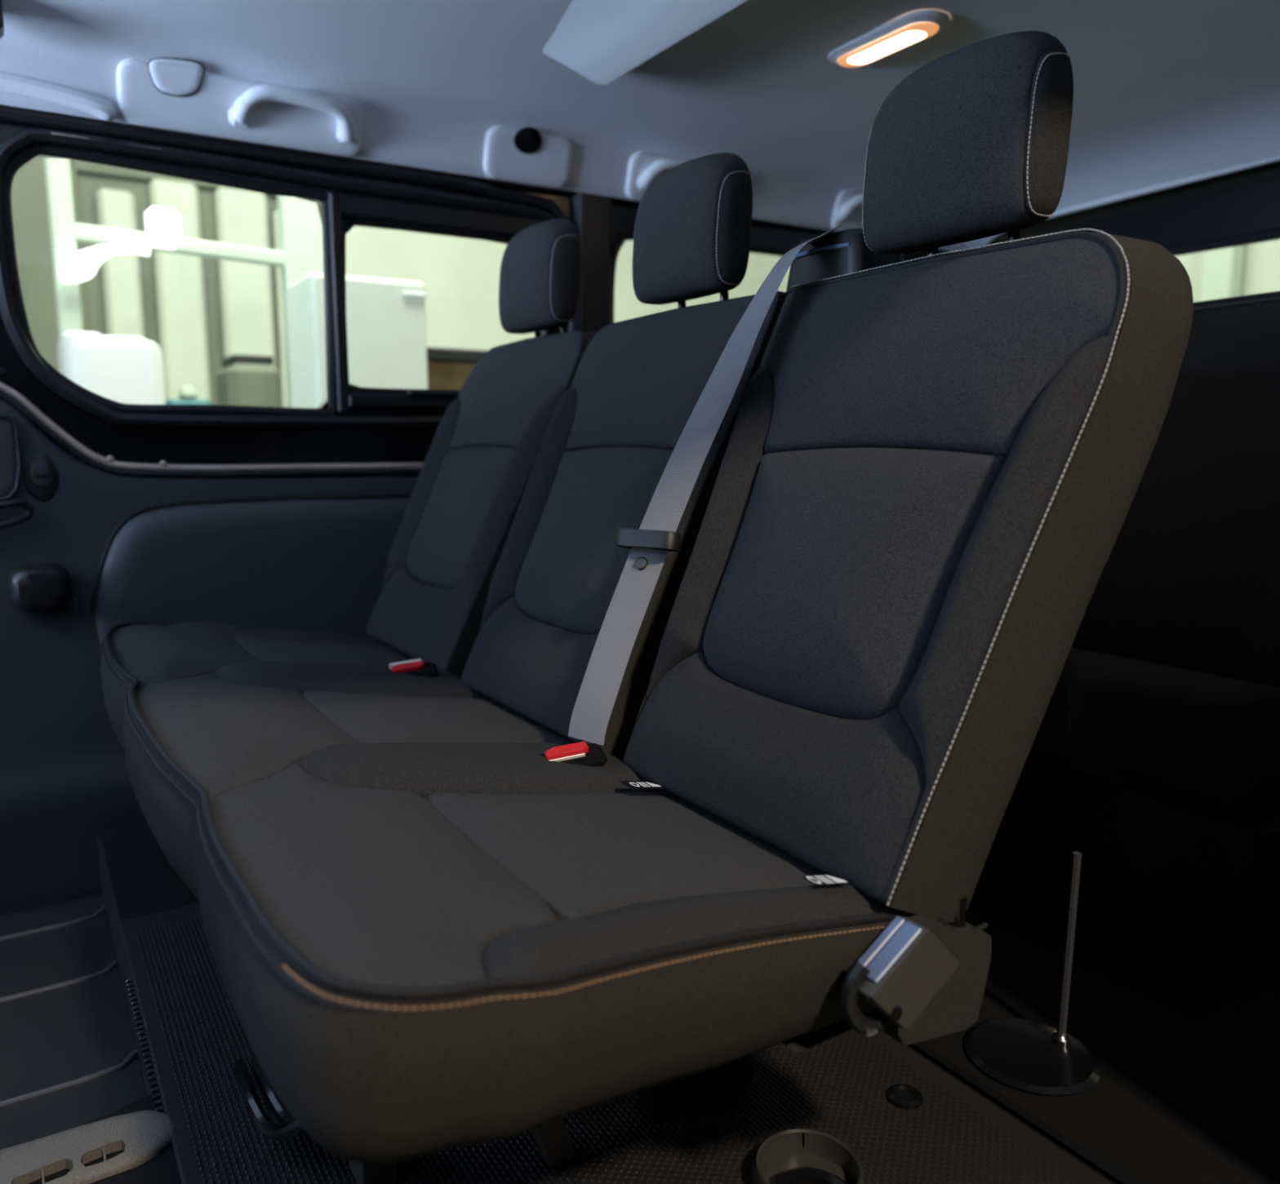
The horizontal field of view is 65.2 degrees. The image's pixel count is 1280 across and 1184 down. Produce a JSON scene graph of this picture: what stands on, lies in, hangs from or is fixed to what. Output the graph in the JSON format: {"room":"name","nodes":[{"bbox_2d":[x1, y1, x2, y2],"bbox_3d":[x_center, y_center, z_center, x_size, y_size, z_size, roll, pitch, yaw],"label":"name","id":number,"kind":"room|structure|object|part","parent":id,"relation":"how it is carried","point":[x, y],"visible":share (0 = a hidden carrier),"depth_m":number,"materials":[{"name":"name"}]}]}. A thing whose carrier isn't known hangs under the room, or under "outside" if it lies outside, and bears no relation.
{"room":"vehicle interior","nodes":[
{"label":"vehicle interior","id":0,"kind":"room"},
{"bbox_2d":[11,157,88,371],"bbox_3d":[-4.054,-1.882,6.232,1.050,4.600,0.120,-5,10,-32],"label":"wall","id":1,"kind":"structure","parent":0,"point":[29,206],"depth_m":6.29,"materials":[{"name":"paint"}]},
{"bbox_2d":[69,159,277,197],"bbox_3d":[-2.864,-2.900,6.827,2.000,0.300,0.100,-5,10,-32],"label":"lintel","id":2,"kind":"object","parent":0,"point":[80,166],"visible":0.02,"depth_m":6.50,"materials":[{"name":"paint"}]},
{"bbox_2d":[75,172,283,407],"bbox_3d":[-3.007,-1.191,7.024,1.700,3.200,0.060,-5,10,-32],"label":"wall","id":3,"kind":"structure","parent":0,"point":[88,184],"depth_m":6.71,"materials":[{"name":"paint"}]},
{"bbox_2d":[97,188,144,338],"bbox_3d":[-3.391,-1.338,6.651,0.215,2.550,0.080,-5,10,-32],"label":"wall panel","id":4,"kind":"object","parent":3,"relation":"attached to","point":[116,208],"visible":0.42,"depth_m":6.51,"materials":[{"name":"white paint"}]},
{"bbox_2d":[149,178,210,401],"bbox_3d":[-3.095,-1.365,6.835,0.290,2.750,0.080,-5,10,-32],"label":"wall panel","id":5,"kind":"object","parent":3,"relation":"attached to","point":[179,277],"visible":0.52,"depth_m":6.71,"materials":[{"name":"white paint"}]},
{"bbox_2d":[214,186,275,367],"bbox_3d":[-2.736,-1.398,7.059,0.333,2.750,0.080,-5,10,-32],"label":"wall panel","id":6,"kind":"object","parent":3,"relation":"attached to","point":[242,215],"visible":0.4,"depth_m":6.90,"materials":[{"name":"white paint"}]},
{"bbox_2d":[272,208,288,407],"bbox_3d":[-2.418,-1.328,7.272,0.340,2.750,0.080,-5,10,-32],"label":"wall panel","id":7,"kind":"object","parent":3,"relation":"attached to","point":[276,224],"visible":0.16,"depth_m":7.08,"materials":[{"name":"white paint"}]},
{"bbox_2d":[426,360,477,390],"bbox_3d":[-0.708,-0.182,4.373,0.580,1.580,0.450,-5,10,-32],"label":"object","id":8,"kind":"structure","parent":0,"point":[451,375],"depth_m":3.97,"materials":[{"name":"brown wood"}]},
{"bbox_2d":[0,119,987,475],"bbox_3d":[-1.004,-0.147,1.988,5.020,1.550,0.075,-5,10,-32],"label":"seal","id":9,"kind":"structure","parent":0,"point":[130,444],"depth_m":2.06,"materials":[{"name":"black rubber"}]},
{"bbox_2d":[0,71,117,120],"bbox_3d":[-1.592,-0.824,1.412,1.523,0.059,0.040,-5,10,-32],"label":"trim","id":10,"kind":"structure","parent":9,"relation":"attached to","point":[11,83],"depth_m":1.75,"materials":[{"name":"white plastic"}]},
{"bbox_2d":[147,57,204,97],"bbox_3d":[-0.845,-0.941,1.826,0.096,0.059,0.033,-5,10,-32],"label":"coat hook","id":11,"kind":"object","parent":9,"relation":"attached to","point":[175,77],"visible":1,"depth_m":1.82,"materials":[{"name":"white plastic"}]},
{"bbox_2d":[0,368,423,915],"bbox_3d":[-1.327,0.125,1.741,2.770,1.064,0.086,-5,10,-32],"label":"door","id":12,"kind":"structure","parent":9,"relation":"in","point":[92,545],"depth_m":1.94,"materials":[{"name":"grey plastic"}]},
{"bbox_3d":[-1.208,-0.236,1.774,0.182,0.152,0.012,-5,10,-32],"label":"handle plate","id":13,"kind":"part","parent":12,"relation":"part of","materials":[{"name":"grey plastic"}]},
{"bbox_3d":[-1.177,-0.136,1.788,0.161,0.058,0.031,-4,9,-24],"label":"pull handle","id":14,"kind":"part","parent":12,"relation":"part of","materials":[{"name":"black plastic"}]},
{"bbox_3d":[-1.105,-0.218,1.843,0.036,0.054,0.008,-5,10,-32],"label":"lock lever","id":15,"kind":"part","parent":12,"relation":"part of","materials":[{"name":"grey plastic"}]},
{"bbox_3d":[-0.611,-0.028,2.183,1.029,0.357,0.032,-5,10,-32],"label":"arm rest panel","id":16,"kind":"part","parent":12,"relation":"part of","materials":[{"name":"grey plastic"}]},
{"bbox_2d":[115,57,364,156],"bbox_3d":[-0.753,-0.925,1.920,0.450,0.104,0.053,-5,10,-32],"label":"trim","id":17,"kind":"structure","parent":9,"relation":"attached to","point":[205,112],"depth_m":1.89,"materials":[{"name":"white plastic"}]},
{"bbox_2d":[0,105,582,331],"bbox_3d":[-1.152,-0.138,1.831,2.402,1.437,0.024,-5,10,-32],"label":"door frame","id":18,"kind":"structure","parent":9,"relation":"attached to","point":[6,113],"depth_m":1.99,"materials":[{"name":"black plastic"}]},
{"bbox_2d":[328,191,549,413],"bbox_3d":[-0.404,-0.627,2.246,0.569,0.453,0.061,-5,10,-32],"label":"window","id":19,"kind":"structure","parent":9,"relation":"in","point":[362,210],"depth_m":2.15,"materials":[{"name":"black rubber"}]},
{"bbox_2d":[0,104,952,428],"bbox_3d":[-0.909,-0.613,1.938,4.600,0.580,0.056,-5,10,-32],"label":"window","id":20,"kind":"structure","parent":9,"relation":"in","point":[17,149],"depth_m":1.96,"materials":[{"name":"black rubber"}]},
{"bbox_2d":[482,124,573,188],"bbox_3d":[-0.249,-0.971,2.234,0.215,0.104,0.053,-5,10,-32],"label":"trim","id":21,"kind":"structure","parent":9,"relation":"attached to","point":[550,166],"depth_m":2.23,"materials":[{"name":"white plastic"}]},
{"bbox_2d":[514,126,542,153],"bbox_3d":[-0.246,-0.995,2.204,0.068,0.050,0.034,-5,10,-32],"label":"socket","id":22,"kind":"object","parent":9,"relation":"attached to","point":[527,140],"visible":1,"depth_m":2.20,"materials":[{"name":"black plastic"}]},
{"bbox_2d":[570,191,611,332],"bbox_3d":[-0.116,-0.415,2.463,0.105,1.220,0.040,-5,10,-32],"label":"pillar","id":23,"kind":"structure","parent":9,"relation":"attached to","point":[591,214],"depth_m":2.39,"materials":[{"name":"black plastic"}]},
{"bbox_2d":[625,151,689,200],"bbox_3d":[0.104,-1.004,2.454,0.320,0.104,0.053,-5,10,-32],"label":"handle","id":24,"kind":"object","parent":9,"relation":"attached to","point":[639,161],"depth_m":2.37,"materials":[{"name":"white plastic"}]},
{"bbox_2d":[611,231,790,323],"bbox_3d":[0.361,-0.709,2.737,1.069,0.451,0.034,-5,10,-32],"label":"window","id":25,"kind":"structure","parent":9,"relation":"in","point":[623,236],"depth_m":2.45,"materials":[{"name":"black rubber"}]},
{"bbox_2d":[831,189,863,231],"bbox_3d":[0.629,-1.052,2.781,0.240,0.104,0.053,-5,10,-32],"label":"handle","id":26,"kind":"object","parent":9,"relation":"attached to","point":[854,220],"depth_m":2.74,"materials":[{"name":"white plastic"}]},
{"bbox_2d":[346,226,755,350],"bbox_3d":[-1.934,-2.103,7.728,12.000,4.600,0.200,-5,10,-32],"label":"wall","id":27,"kind":"structure","parent":0,"point":[460,277],"depth_m":7.88,"materials":[{"name":"paint"}]},
{"bbox_2d":[0,0,1279,253],"bbox_3d":[-0.371,-0.823,1.100,4.460,0.197,1.860,-5,10,-32],"label":"ceiling","id":28,"kind":"structure","parent":0,"point":[1165,91],"depth_m":1.98,"materials":[{"name":"fabric"}]},
{"bbox_2d":[0,0,4,38],"bbox_3d":[-1.061,-0.936,1.611,0.058,0.070,0.070,-5,10,-32],"label":"pillar","id":29,"kind":"structure","parent":28,"relation":"attached to","point":[2,24],"depth_m":1.61,"materials":[{"name":"black plastic"}]},
{"bbox_2d":[228,84,356,144],"bbox_3d":[-0.667,-0.932,1.943,0.244,0.076,0.066,-5,10,-32],"label":"handle","id":30,"kind":"object","parent":28,"relation":"attached to","point":[239,115],"visible":1,"depth_m":1.91,"materials":[{"name":"white plastic"}]},
{"bbox_2d":[542,0,746,84],"bbox_3d":[0.208,-0.934,1.357,0.228,0.050,1.362,-5,10,-32],"label":"ceiling panel","id":31,"kind":"object","parent":28,"relation":"attached to","point":[602,41],"visible":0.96,"depth_m":1.76,"materials":[{"name":"white plastic"}]},
{"bbox_2d":[827,9,950,66],"bbox_3d":[0.459,-1.024,1.867,0.095,0.020,0.270,-5,10,-32],"label":"recessed light","id":32,"kind":"object","parent":28,"relation":"in","point":[908,35],"visible":1,"depth_m":1.83,"materials":[{"name":"white plastic"}]},
{"bbox_2d":[1048,156,1279,217],"bbox_3d":[1.518,-0.995,2.282,0.026,0.045,1.870,-5,10,-32],"label":"trim","id":33,"kind":"structure","parent":28,"relation":"attached to","point":[1161,187],"depth_m":2.57,"materials":[{"name":"white plastic"}]},
{"bbox_2d":[28,821,1279,1183],"bbox_3d":[-0.126,0.560,1.472,4.250,0.062,1.940,-5,10,-32],"label":"floor","id":34,"kind":"structure","parent":0,"point":[1186,1044],"depth_m":1.26,"materials":[{"name":"black"}]},
{"bbox_2d":[0,835,167,1150],"bbox_3d":[-1.479,0.677,1.172,1.627,0.197,1.070,-5,10,-32],"label":"step","id":35,"kind":"structure","parent":34,"relation":"attached to","point":[74,1048],"depth_m":1.55,"materials":[{"name":"black plastic"}]},
{"bbox_2d":[0,1110,174,1183],"bbox_3d":[-0.818,0.628,0.936,0.704,0.040,0.117,-5,10,-32],"label":"plate","id":36,"kind":"structure","parent":35,"relation":"attached to","point":[142,1136],"depth_m":1.06,"materials":[{"name":"grey plastic"}]},
{"bbox_2d":[41,1147,106,1183],"bbox_3d":[-0.613,0.609,1.021,0.176,0.024,0.039,-5,10,-32],"label":"vent","id":37,"kind":"object","parent":36,"relation":"attached to","point":[72,1159],"depth_m":1.04,"materials":[{"name":"black plastic"}]},
{"bbox_2d":[119,903,1111,1183],"bbox_3d":[-0.109,0.576,1.199,0.800,0.010,1.400,-5,10,-32],"label":"floor mat","id":38,"kind":"object","parent":34,"relation":"on","point":[837,1087],"visible":0.22,"depth_m":1.10,"materials":[{"name":"black rubber"}]},
{"bbox_2d":[100,30,1193,1183],"bbox_3d":[-0.219,-0.038,1.382,0.903,1.171,1.508,-5,10,-32],"label":"seat","id":39,"kind":"object","parent":38,"relation":"on","point":[428,931],"visible":0.95,"depth_m":0.97,"materials":[{"name":"fabric"}]},
{"bbox_3d":[-0.271,0.444,0.998,0.035,0.330,0.060,-5,10,-32],"label":"leg","id":40,"kind":"part","parent":39,"relation":"part of","materials":[{"name":"grey"}]},
{"bbox_2d":[387,658,438,677],"bbox_3d":[-0.368,0.128,1.604,0.085,0.036,0.040,-3,9,-18],"label":"seat belt buckle","id":41,"kind":"object","parent":39,"relation":"on","point":[417,667],"visible":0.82,"depth_m":1.60,"materials":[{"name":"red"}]},
{"bbox_3d":[-0.411,0.039,1.874,0.082,0.152,0.440,-5,10,-32],"label":"panel","id":42,"kind":"part","parent":39,"relation":"part of","materials":[{"name":"fabric"}]},
{"bbox_3d":[-0.339,-0.142,1.894,0.140,0.266,0.351,-5,10,-32],"label":"insert panel","id":43,"kind":"part","parent":39,"relation":"part of","materials":[{"name":"fabric"}]},
{"bbox_3d":[-0.276,-0.173,1.929,0.402,0.627,0.498,-5,10,-32],"label":"backrest","id":44,"kind":"part","parent":39,"relation":"part of","materials":[{"name":"fabric"}]},
{"bbox_2d":[100,626,893,1164],"bbox_3d":[-0.372,0.220,1.323,0.541,0.198,1.496,-5,10,-32],"label":"seat cushion","id":45,"kind":"object","parent":39,"relation":"on","point":[428,931],"depth_m":0.83,"materials":[{"name":"fabric"}]},
{"bbox_3d":[-0.251,-0.377,1.915,0.111,0.215,0.492,-5,10,-32],"label":"panel","id":46,"kind":"part","parent":39,"relation":"part of","materials":[{"name":"fabric"}]},
{"bbox_3d":[-0.142,0.101,1.451,0.082,0.152,0.440,-5,10,-32],"label":"panel","id":47,"kind":"part","parent":39,"relation":"part of","materials":[{"name":"fabric"}]},
{"bbox_3d":[-0.202,-0.492,1.994,0.020,0.091,0.012,-5,10,-32],"label":"post","id":48,"kind":"part","parent":39,"relation":"part of","materials":[{"name":"black metal"}]},
{"bbox_3d":[-0.093,0.470,0.919,0.042,0.300,0.285,0,8,3],"label":"leg","id":49,"kind":"part","parent":39,"relation":"part of","materials":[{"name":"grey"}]},
{"bbox_3d":[-0.143,-0.478,1.902,0.020,0.091,0.012,-5,10,-32],"label":"post","id":50,"kind":"part","parent":39,"relation":"part of","materials":[{"name":"black metal"}]},
{"bbox_3d":[-0.135,-0.576,1.823,0.064,0.158,0.013,-5,10,-32],"label":"panel","id":51,"kind":"part","parent":39,"relation":"part of","materials":[{"name":"fabric"}]},
{"bbox_2d":[538,742,607,766],"bbox_3d":[-0.082,0.195,1.169,0.085,0.034,0.040,-3,9,-18],"label":"seat belt buckle","id":52,"kind":"object","parent":39,"relation":"on","point":[580,753],"visible":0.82,"depth_m":1.16,"materials":[{"name":"red plastic"}]},
{"bbox_3d":[-0.070,-0.080,1.471,0.140,0.266,0.351,-5,10,-32],"label":"insert panel","id":53,"kind":"part","parent":39,"relation":"part of","materials":[{"name":"fabric"}]},
{"bbox_3d":[-0.007,-0.111,1.506,0.402,0.627,0.498,-5,10,-32],"label":"backrest","id":54,"kind":"part","parent":39,"relation":"part of","materials":[{"name":"fabric"}]},
{"bbox_3d":[0.018,-0.314,1.492,0.111,0.215,0.492,-5,10,-32],"label":"panel","id":55,"kind":"part","parent":39,"relation":"part of","materials":[{"name":"fabric"}]},
{"bbox_3d":[0.067,-0.430,1.571,0.020,0.091,0.012,-5,10,-32],"label":"post","id":56,"kind":"part","parent":39,"relation":"part of","materials":[{"name":"black metal"}]},
{"bbox_3d":[0.058,0.449,1.131,0.160,0.280,0.030,-5,10,-32],"label":"leg","id":57,"kind":"part","parent":39,"relation":"part of","materials":[{"name":"black plastic"}]},
{"bbox_2d":[568,224,841,746],"bbox_3d":[0.076,-0.136,1.230,0.348,0.623,0.076,-3,9,-19],"label":"belt","id":58,"kind":"object","parent":39,"relation":"on","point":[656,535],"visible":1,"depth_m":1.22,"materials":[{"name":"grey fabric"}]},
{"bbox_3d":[0.126,-0.416,1.479,0.020,0.091,0.012,-5,10,-32],"label":"post","id":59,"kind":"part","parent":39,"relation":"part of","materials":[{"name":"metal"}]},
{"bbox_3d":[0.134,-0.513,1.401,0.064,0.158,0.013,-5,10,-32],"label":"panel","id":60,"kind":"part","parent":39,"relation":"part of","materials":[{"name":"fabric"}]},
{"bbox_3d":[0.127,0.164,1.028,0.082,0.152,0.440,-5,10,-32],"label":"panel","id":61,"kind":"part","parent":39,"relation":"part of","materials":[{"name":"fabric"}]},
{"bbox_3d":[0.199,-0.017,1.048,0.140,0.266,0.351,-5,10,-32],"label":"insert panel","id":62,"kind":"part","parent":39,"relation":"part of","materials":[{"name":"fabric"}]},
{"bbox_3d":[0.282,-0.479,1.168,0.064,0.158,0.013,-5,10,-32],"label":"panel","id":63,"kind":"part","parent":39,"relation":"part of","materials":[{"name":"fabric"}]},
{"bbox_2d":[839,916,959,1038],"bbox_3d":[0.213,0.316,0.822,0.116,0.086,0.032,-5,10,-32],"label":"hinge","id":64,"kind":"object","parent":39,"relation":"hanging from","point":[906,966],"visible":1,"depth_m":0.81,"materials":[{"name":"grey plastic"}]},
{"bbox_3d":[0.262,-0.048,1.083,0.402,0.627,0.498,-5,10,-32],"label":"backrest","id":65,"kind":"part","parent":39,"relation":"part of","materials":[{"name":"fabric"}]},
{"bbox_3d":[0.336,-0.367,1.149,0.020,0.091,0.012,-5,10,-32],"label":"post","id":66,"kind":"part","parent":39,"relation":"part of","materials":[{"name":"silver metal"}]},
{"bbox_3d":[0.287,-0.252,1.069,0.111,0.215,0.492,-5,10,-32],"label":"panel","id":67,"kind":"part","parent":39,"relation":"part of","materials":[{"name":"fabric"}]},
{"bbox_3d":[0.280,0.296,0.903,0.028,0.050,0.027,-5,10,-32],"label":"hinge arm","id":68,"kind":"part","parent":39,"relation":"part of","materials":[{"name":"black paint"}]},
{"bbox_3d":[0.395,-0.353,1.057,0.020,0.091,0.012,-5,10,-32],"label":"post","id":69,"kind":"part","parent":39,"relation":"part of","materials":[{"name":"black metal"}]},
{"bbox_3d":[0.403,-0.451,0.978,0.064,0.158,0.013,-5,10,-32],"label":"panel","id":70,"kind":"part","parent":39,"relation":"part of","materials":[{"name":"fabric"}]},
{"bbox_2d":[751,1129,864,1183],"bbox_3d":[0.169,0.589,1.006,0.112,0.029,0.112,-5,10,-32],"label":"anchor","id":71,"kind":"object","parent":38,"relation":"on","point":[792,1157],"visible":1,"depth_m":1.03,"materials":[{"name":"grey plastic"}]},
{"bbox_2d":[887,1084,923,1110],"bbox_3d":[0.303,0.577,1.145,0.040,0.006,0.040,-5,10,-32],"label":"plug","id":72,"kind":"object","parent":38,"relation":"on","point":[907,1097],"visible":1,"depth_m":1.14,"materials":[{"name":"black paint"}]},
{"bbox_2d":[964,851,1102,1097],"bbox_3d":[0.476,0.441,1.198,0.156,0.253,0.156,-5,10,-32],"label":"stand","id":73,"kind":"object","parent":34,"relation":"on","point":[1027,1056],"visible":1,"depth_m":1.21,"materials":[{"name":"grey metal"}]},
{"bbox_3d":[0.476,0.562,1.216,0.156,0.008,0.156,-5,10,-32],"label":"dish","id":74,"kind":"part","parent":73,"relation":"part of","materials":[{"name":"black paint"}]},
{"bbox_3d":[0.522,0.434,1.218,0.011,0.245,0.016,-5,10,-32],"label":"rod","id":75,"kind":"part","parent":73,"relation":"part of","materials":[{"name":"grey metal"}]},
{"bbox_2d":[985,290,1279,977],"bbox_3d":[0.626,-0.055,2.027,0.623,0.995,1.480,-5,10,-32],"label":"panel","id":76,"kind":"object","parent":34,"relation":"on","point":[1153,757],"visible":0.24,"depth_m":1.57,"materials":[{"name":"plastic"}]},
{"bbox_3d":[0.629,0.320,2.072,0.400,0.240,1.460,-5,10,-32],"label":"seat","id":77,"kind":"part","parent":76,"relation":"part of","materials":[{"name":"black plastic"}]},
{"bbox_2d":[1027,647,1279,817],"bbox_3d":[0.802,0.193,1.614,0.445,0.209,0.520,-5,10,-32],"label":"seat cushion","id":78,"kind":"object","parent":76,"relation":"on","point":[1160,732],"depth_m":1.40,"materials":[{"name":"fabric"}]},
{"bbox_3d":[1.015,-0.169,1.696,0.296,0.672,0.520,-5,10,-32],"label":"backrest","id":79,"kind":"part","parent":76,"relation":"part of","materials":[{"name":"fabric"}]},
{"bbox_2d":[755,239,1279,302],"bbox_3d":[3.350,-1.864,6.109,0.200,4.600,8.600,-5,10,-32],"label":"wall","id":80,"kind":"structure","parent":0,"point":[1260,272],"depth_m":5.71,"materials":[{"name":"paint"}]},
{"bbox_2d":[987,160,1279,247],"bbox_3d":[1.613,-0.292,2.452,0.040,1.560,1.980,-5,10,-32],"label":"trim","id":81,"kind":"structure","parent":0,"point":[1245,201],"depth_m":2.60,"materials":[{"name":"black paint"}]},
{"bbox_2d":[1164,227,1279,256],"bbox_3d":[1.598,-0.627,2.393,0.043,0.498,1.528,-5,10,-32],"label":"window frame","id":82,"kind":"structure","parent":81,"relation":"in","point":[1272,234],"depth_m":2.52,"materials":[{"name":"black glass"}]},
{"bbox_3d":[-0.204,0.689,4.225,14.000,0.100,14.000,-5,10,-32],"label":"ground","id":83,"kind":"structure","parent":0,"visible":0},
{"bbox_2d":[57,330,165,404],"bbox_3d":[-1.929,-0.120,3.748,0.318,1.640,0.360,-5,10,-32],"label":"storage tank","id":84,"kind":"object","parent":83,"relation":"on","point":[126,370],"visible":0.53,"depth_m":3.50,"materials":[{"name":"white plastic"}]},
{"bbox_2d":[44,158,323,407],"bbox_3d":[-1.806,-0.770,4.184,1.046,2.800,0.100,-5,10,-32],"label":"frame","id":85,"kind":"object","parent":83,"relation":"on","point":[300,254],"visible":0.32,"depth_m":4.05,"materials":[{"name":"white paint"}]},
{"bbox_3d":[-2.214,-0.733,3.930,0.082,2.800,0.070,-5,10,-32],"label":"post","id":86,"kind":"part","parent":85,"relation":"part of","materials":[{"name":"white paint"}]},
{"bbox_2d":[58,242,150,283],"bbox_3d":[-2.060,-1.267,3.853,0.321,0.170,0.100,-5,10,-32],"label":"lamp arm","id":87,"kind":"object","parent":85,"relation":"attached to","point":[82,265],"visible":1,"depth_m":3.80,"materials":[{"name":"white metal"}]},
{"bbox_2d":[144,206,182,251],"bbox_3d":[-1.885,-1.436,3.954,0.125,0.154,0.084,-5,10,-32],"label":"floodlight","id":88,"kind":"object","parent":85,"relation":"attached to","point":[163,226],"visible":1,"depth_m":3.92,"materials":[{"name":"white"}]},
{"bbox_3d":[-1.444,-0.804,4.409,0.190,2.800,0.100,-5,10,-32],"label":"post","id":89,"kind":"part","parent":85,"relation":"part of","materials":[{"name":"white paint"}]},
{"bbox_2d":[164,385,213,404],"bbox_3d":[-1.979,-0.155,4.463,0.190,1.500,0.200,-5,10,-32],"label":"bin","id":90,"kind":"object","parent":83,"relation":"on","point":[188,394],"visible":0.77,"depth_m":4.29,"materials":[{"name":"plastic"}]},
{"bbox_3d":[-1.952,-0.861,4.316,0.078,0.060,0.080,-5,10,-32],"label":"bin knob","id":91,"kind":"part","parent":90,"relation":"part of","materials":[{"name":"white paint"}]},
{"bbox_2d":[215,354,282,407],"bbox_3d":[-2.031,-0.401,5.290,0.260,1.645,0.400,-5,10,-32],"label":"container","id":92,"kind":"object","parent":83,"relation":"on","point":[253,380],"visible":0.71,"depth_m":5.04,"materials":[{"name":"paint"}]},
{"bbox_2d":[285,272,427,408],"bbox_3d":[-1.094,-0.265,3.975,0.420,1.860,0.434,-5,10,-32],"label":"storage cabinet","id":93,"kind":"object","parent":83,"relation":"on","point":[386,318],"visible":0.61,"depth_m":3.72,"materials":[{"name":"paint"}]},
{"bbox_3d":[-0.846,-1.116,3.755,0.090,0.012,0.012,-5,10,-32],"label":"handle","id":94,"kind":"part","parent":93,"relation":"part of","materials":[{"name":"white plastic"}]},
{"bbox_2d":[426,346,488,390],"bbox_3d":[-0.708,-0.204,4.369,0.600,1.625,0.500,-5,10,-32],"label":"cabinet","id":95,"kind":"object","parent":83,"relation":"on","point":[447,368],"depth_m":3.96,"materials":[{"name":"brown wood"}]},
{"bbox_2d":[426,346,488,362],"bbox_3d":[-0.708,-0.983,4.254,0.600,0.050,0.500,-5,10,-32],"label":"countertop","id":96,"kind":"structure","parent":95,"relation":"on","point":[443,354],"depth_m":3.95,"materials":[{"name":"grey plastic"}]},
{"bbox_2d":[1198,244,1244,301],"bbox_3d":[3.341,-1.613,5.782,0.120,4.000,0.180,-5,10,-32],"label":"column","id":97,"kind":"structure","parent":83,"relation":"on","point":[1221,269],"depth_m":5.70,"materials":[{"name":"paint"}]}
]}

